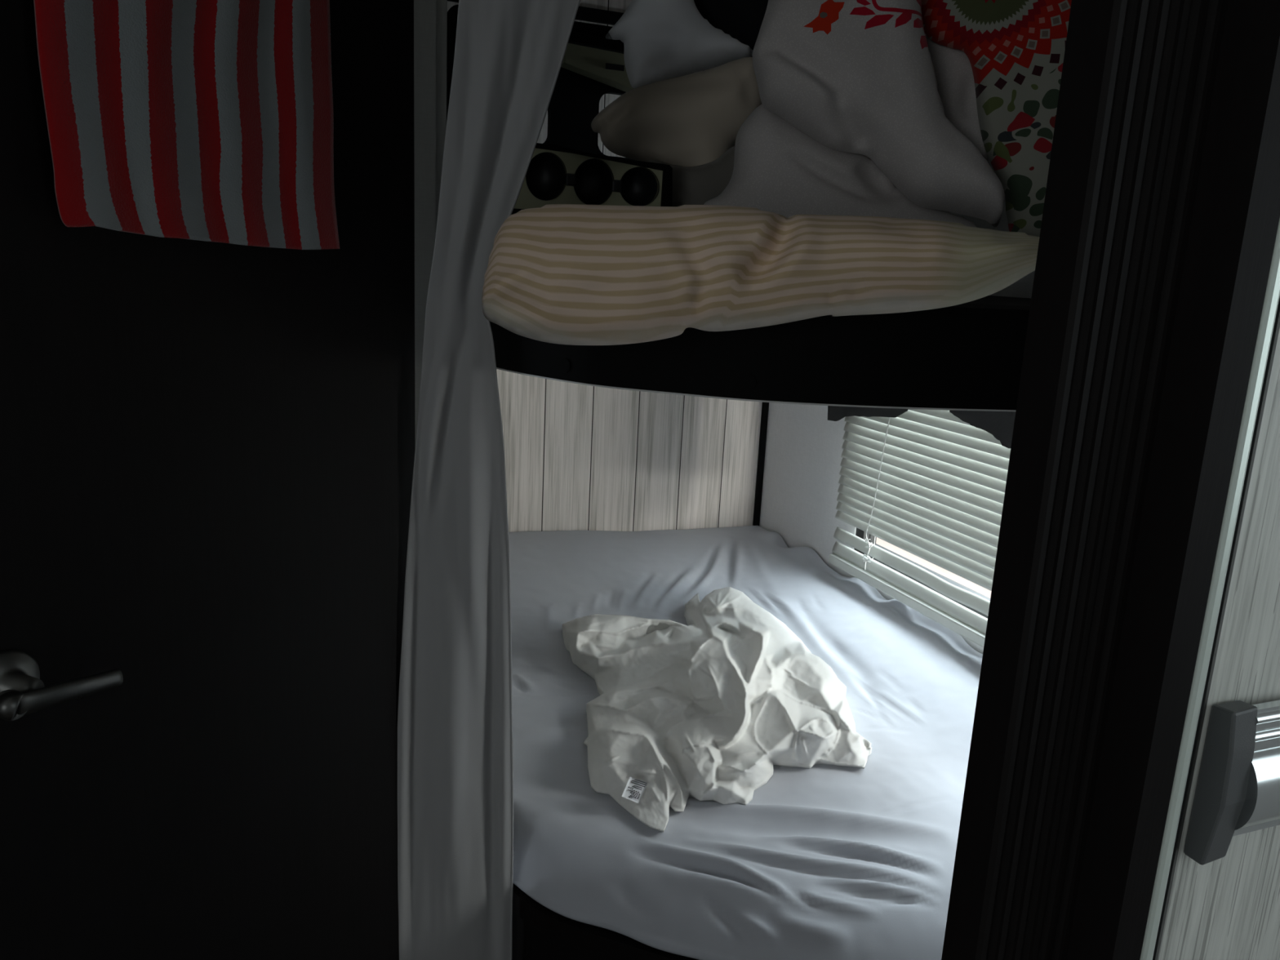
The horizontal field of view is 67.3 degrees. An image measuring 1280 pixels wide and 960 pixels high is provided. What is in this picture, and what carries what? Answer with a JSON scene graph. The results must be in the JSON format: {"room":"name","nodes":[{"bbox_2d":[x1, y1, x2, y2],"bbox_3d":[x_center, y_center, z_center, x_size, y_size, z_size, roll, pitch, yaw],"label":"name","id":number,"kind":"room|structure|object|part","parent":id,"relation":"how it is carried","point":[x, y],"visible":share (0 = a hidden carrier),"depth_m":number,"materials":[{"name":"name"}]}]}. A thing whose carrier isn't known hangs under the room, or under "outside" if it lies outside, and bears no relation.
{"room":"camper van interior","nodes":[
{"label":"camper van interior","id":0,"kind":"room"},
{"bbox_2d":[413,0,435,439],"bbox_3d":[-0.454,0.030,1.633,0.035,2.020,1.031,-2,14,-21],"label":"door frame","id":1,"kind":"structure","parent":0,"point":[424,11],"depth_m":1.06,"materials":[{"name":"black wood"}]},
{"bbox_2d":[0,0,415,959],"bbox_3d":[-0.411,0.217,0.833,0.035,1.970,0.646,8,14,24],"label":"door","id":2,"kind":"structure","parent":1,"relation":"in","point":[207,449],"depth_m":0.83,"materials":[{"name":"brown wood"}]},
{"bbox_2d":[0,648,123,720],"bbox_3d":[-0.422,0.144,0.680,0.053,0.049,0.090,7,13,19],"label":"door lever","id":3,"kind":"object","parent":2,"relation":"attached to","point":[22,691],"visible":1,"depth_m":0.67,"materials":[{"name":"silver metal"}]},
{"bbox_3d":[-0.402,0.149,0.679,0.014,0.025,0.077,9,14,24],"label":"lever","id":4,"kind":"part","parent":3,"relation":"part of","materials":[{"name":"silver metal"}]},
{"bbox_2d":[33,0,339,249],"bbox_3d":[-0.336,-0.309,0.751,0.015,0.246,0.277,8,14,23],"label":"towel","id":5,"kind":"object","parent":2,"relation":"hanging from","point":[200,120],"visible":1,"depth_m":0.74,"materials":[{"name":"red fabric"}]},
{"bbox_2d":[435,0,447,230],"bbox_3d":[-0.259,0.134,1.214,0.015,2.020,0.055,-2,14,-21],"label":"trim","id":6,"kind":"structure","parent":1,"relation":"attached to","point":[441,5],"depth_m":1.06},
{"bbox_2d":[397,0,580,959],"bbox_3d":[-0.186,0.087,1.107,0.217,1.275,0.037,-2,14,-21],"label":"curtain","id":7,"kind":"object","parent":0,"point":[455,750],"visible":1,"depth_m":1.08,"materials":[{"name":"white fabric"}]},
{"bbox_2d":[447,0,762,532],"bbox_3d":[-0.159,-0.108,2.310,1.101,2.020,0.040,-2,14,-21],"label":"wall","id":8,"kind":"structure","parent":0,"point":[578,457],"depth_m":2.35,"materials":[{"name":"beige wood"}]},
{"bbox_2d":[447,0,623,25],"bbox_3d":[-0.104,-1.008,2.082,0.980,0.026,0.012,-2,14,-21],"label":"trim","id":9,"kind":"structure","parent":8,"relation":"attached to","point":[585,14],"depth_m":2.08,"materials":[{"name":"black"}]},
{"bbox_2d":[752,402,768,525],"bbox_3d":[0.317,-0.121,2.471,0.017,2.020,0.009,-2,14,-21],"label":"trim","id":10,"kind":"structure","parent":8,"relation":"attached to","point":[765,406],"depth_m":2.48,"materials":[{"name":"black wood"}]},
{"bbox_2d":[759,34,1035,653],"bbox_3d":[1.163,0.378,0.445,0.040,2.020,4.591,-2,14,-21],"label":"wall","id":11,"kind":"structure","parent":0,"point":[803,452],"depth_m":2.29,"materials":[{"name":"white paint"}]},
{"bbox_2d":[489,295,1031,411],"bbox_3d":[0.153,-0.269,1.587,0.940,0.109,1.399,-2,14,-21],"label":"bunk","id":12,"kind":"object","parent":11,"relation":"attached to","point":[968,356],"visible":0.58,"depth_m":0.99,"materials":[{"name":"black wood"}]},
{"bbox_2d":[446,4,635,160],"bbox_3d":[-0.142,-0.671,1.927,0.486,0.472,0.072,-2,14,-21],"label":"rack","id":13,"kind":"object","parent":12,"relation":"on","point":[593,66],"visible":0.2,"depth_m":1.91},
{"bbox_3d":[-0.057,-0.857,1.904,0.211,0.033,0.050,-2,14,-21],"label":"panel","id":14,"kind":"part","parent":13,"relation":"part of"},
{"bbox_3d":[-0.056,-0.816,1.918,0.216,0.096,0.043,-2,14,-21],"label":"panel","id":15,"kind":"part","parent":13,"relation":"part of","materials":[{"name":"beige wood"}]},
{"bbox_2d":[511,142,672,214],"bbox_3d":[-0.077,-0.407,1.330,0.247,0.097,0.056,-2,14,-21],"label":"board","id":16,"kind":"object","parent":12,"relation":"on","point":[555,175],"visible":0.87,"depth_m":1.33,"materials":[{"name":"beige wood"}]},
{"bbox_2d":[525,151,566,200],"bbox_3d":[-0.134,-0.412,1.308,0.057,0.062,0.052,-2,14,-21],"label":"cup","id":17,"kind":"object","parent":16,"relation":"on","point":[546,174],"depth_m":1.32,"materials":[{"name":"black plastic"}]},
{"bbox_2d":[573,158,613,204],"bbox_3d":[-0.072,-0.412,1.334,0.058,0.062,0.052,-2,14,-21],"label":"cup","id":18,"kind":"object","parent":16,"relation":"on","point":[593,178],"depth_m":1.35,"materials":[{"name":"black plastic"}]},
{"bbox_2d":[620,166,659,205],"bbox_3d":[-0.010,-0.413,1.358,0.059,0.053,0.052,-2,14,-21],"label":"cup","id":19,"kind":"object","parent":16,"relation":"on","point":[639,185],"depth_m":1.37,"materials":[{"name":"black plastic"}]},
{"bbox_2d":[646,146,734,206],"bbox_3d":[0.089,-0.442,1.423,0.178,0.114,0.058,2,13,-4],"label":"blanket","id":20,"kind":"object","parent":12,"relation":"on","point":[697,184],"visible":0.38,"depth_m":1.40,"materials":[{"name":"fabric"}]},
{"bbox_2d":[591,57,761,167],"bbox_3d":[0.058,-0.553,1.464,0.263,0.190,0.138,2,13,-6],"label":"pillow","id":21,"kind":"object","parent":20,"relation":"on","point":[692,119],"visible":0.86,"depth_m":1.42,"materials":[{"name":"beige fabric"}]},
{"bbox_2d":[605,0,753,88],"bbox_3d":[0.066,-0.715,1.510,0.234,0.198,0.114,4,13,5],"label":"pillow","id":22,"kind":"object","parent":21,"relation":"on","point":[662,40],"visible":0.96,"depth_m":1.48,"materials":[{"name":"white fabric"}]},
{"bbox_2d":[693,0,768,57],"bbox_3d":[0.138,-0.794,1.592,0.215,0.189,0.077,2,13,-3],"label":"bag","id":23,"kind":"object","parent":22,"relation":"on","point":[742,20],"visible":0.5,"depth_m":1.57,"materials":[{"name":"black fabric"}]},
{"bbox_2d":[481,204,1039,345],"bbox_3d":[0.107,-0.184,0.892,0.508,0.131,0.135,4,13,3],"label":"striped pillow","id":24,"kind":"object","parent":12,"relation":"on","point":[571,274],"visible":1,"depth_m":0.84,"materials":[{"name":"beige fabric"}]},
{"bbox_2d":[703,0,1071,236],"bbox_3d":[0.383,-0.486,1.268,0.578,0.466,0.215,5,13,9],"label":"pillow","id":25,"kind":"object","parent":12,"relation":"on","point":[864,112],"visible":0.66,"depth_m":1.25,"materials":[{"name":"grey fabric"}]},
{"bbox_3d":[0.510,-0.514,1.294,0.339,0.409,0.110,5,13,8],"label":"printed panel","id":26,"kind":"part","parent":25,"relation":"part of","materials":[{"name":"multicoloured fabric"}]},
{"bbox_2d":[827,405,1015,448],"bbox_3d":[0.522,-0.151,1.803,0.004,0.178,0.616,-2,14,-21],"label":"valance","id":27,"kind":"object","parent":12,"relation":"hanging from","point":[1000,424],"visible":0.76,"depth_m":1.66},
{"bbox_3d":[0.162,-0.290,1.602,0.910,0.074,1.368,-2,14,-21],"label":"mattress","id":28,"kind":"part","parent":12,"relation":"part of","materials":[{"name":"black fabric"}]},
{"bbox_2d":[828,408,1010,647],"bbox_3d":[0.567,0.033,1.787,0.040,0.466,0.685,-2,14,-21],"label":"window blind","id":29,"kind":"object","parent":11,"relation":"attached to","point":[930,485],"visible":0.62,"depth_m":1.83,"materials":[{"name":"grey plastic"}]},
{"bbox_3d":[0.482,0.022,1.955,0.002,0.346,0.042,-2,14,-21],"label":"lift cord","id":30,"kind":"part","parent":29,"relation":"part of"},
{"bbox_3d":[0.555,0.249,1.835,0.024,0.021,0.685,-2,14,-21],"label":"rail","id":31,"kind":"part","parent":29,"relation":"part of","materials":[{"name":"grey plastic"}]},
{"bbox_2d":[853,528,990,618],"bbox_3d":[0.687,0.058,1.629,0.034,0.447,1.020,-2,14,-21],"label":"window","id":32,"kind":"structure","parent":11,"relation":"in","point":[860,533],"depth_m":1.95,"materials":[{"name":"clear glass"}]},
{"bbox_3d":[-0.055,1.427,0.213,2.551,0.040,4.591,-2,14,-21],"label":"floor","id":33,"kind":"structure","parent":0,"visible":0},
{"bbox_2d":[512,883,698,959],"bbox_3d":[0.117,0.724,1.765,0.947,0.665,1.492,-2,14,-21],"label":"bed base","id":34,"kind":"object","parent":33,"relation":"on","point":[540,932],"visible":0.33,"depth_m":1.19,"materials":[{"name":"brown wood"}]},
{"bbox_3d":[0.275,0.881,1.252,1.085,0.600,0.221,4,13,7],"label":"panel","id":35,"kind":"part","parent":34,"relation":"part of","materials":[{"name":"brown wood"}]},
{"bbox_2d":[508,525,982,959],"bbox_3d":[0.139,0.358,1.689,0.945,0.156,1.495,-2,14,-21],"label":"fitted sheet","id":36,"kind":"object","parent":34,"relation":"on","point":[824,861],"visible":0.43,"depth_m":1.36,"materials":[{"name":"white fabric"}]},
{"bbox_2d":[562,586,871,831],"bbox_3d":[0.101,0.318,1.663,0.556,0.114,0.770,-2,14,-21],"label":"blanket","id":37,"kind":"object","parent":36,"relation":"on","point":[704,709],"visible":1,"depth_m":1.49,"materials":[{"name":"white fabric"}]},
{"bbox_2d":[627,779,646,799],"bbox_3d":[-0.006,0.419,1.304,0.019,0.014,0.036,8,14,23],"label":"label","id":38,"kind":"object","parent":37,"relation":"on","point":[637,788],"depth_m":1.31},
{"bbox_2d":[1139,217,1279,959],"bbox_3d":[0.614,0.313,0.657,0.781,1.900,0.038,-2,14,-21],"label":"door","id":39,"kind":"structure","parent":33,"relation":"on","point":[1215,895],"depth_m":0.48,"materials":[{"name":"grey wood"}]},
{"bbox_3d":[0.611,0.296,0.690,0.802,2.020,0.023,-2,14,-21],"label":"wall","id":40,"kind":"structure","parent":0,"visible":0},
{"bbox_2d":[941,0,1279,959],"bbox_3d":[0.205,0.315,0.516,0.082,2.020,0.050,-2,14,-21],"label":"trim","id":41,"kind":"structure","parent":40,"relation":"attached to","point":[1160,220],"depth_m":0.44,"materials":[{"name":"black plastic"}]},
{"label":"outside","id":42,"kind":"structure","parent":0,"visible":0},
{"bbox_2d":[875,537,991,598],"bbox_3d":[6.848,1.420,5.316,13.900,0.100,14.000,-2,14,-21],"label":"ground","id":43,"kind":"structure","parent":42,"point":[940,571],"depth_m":7.36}
]}

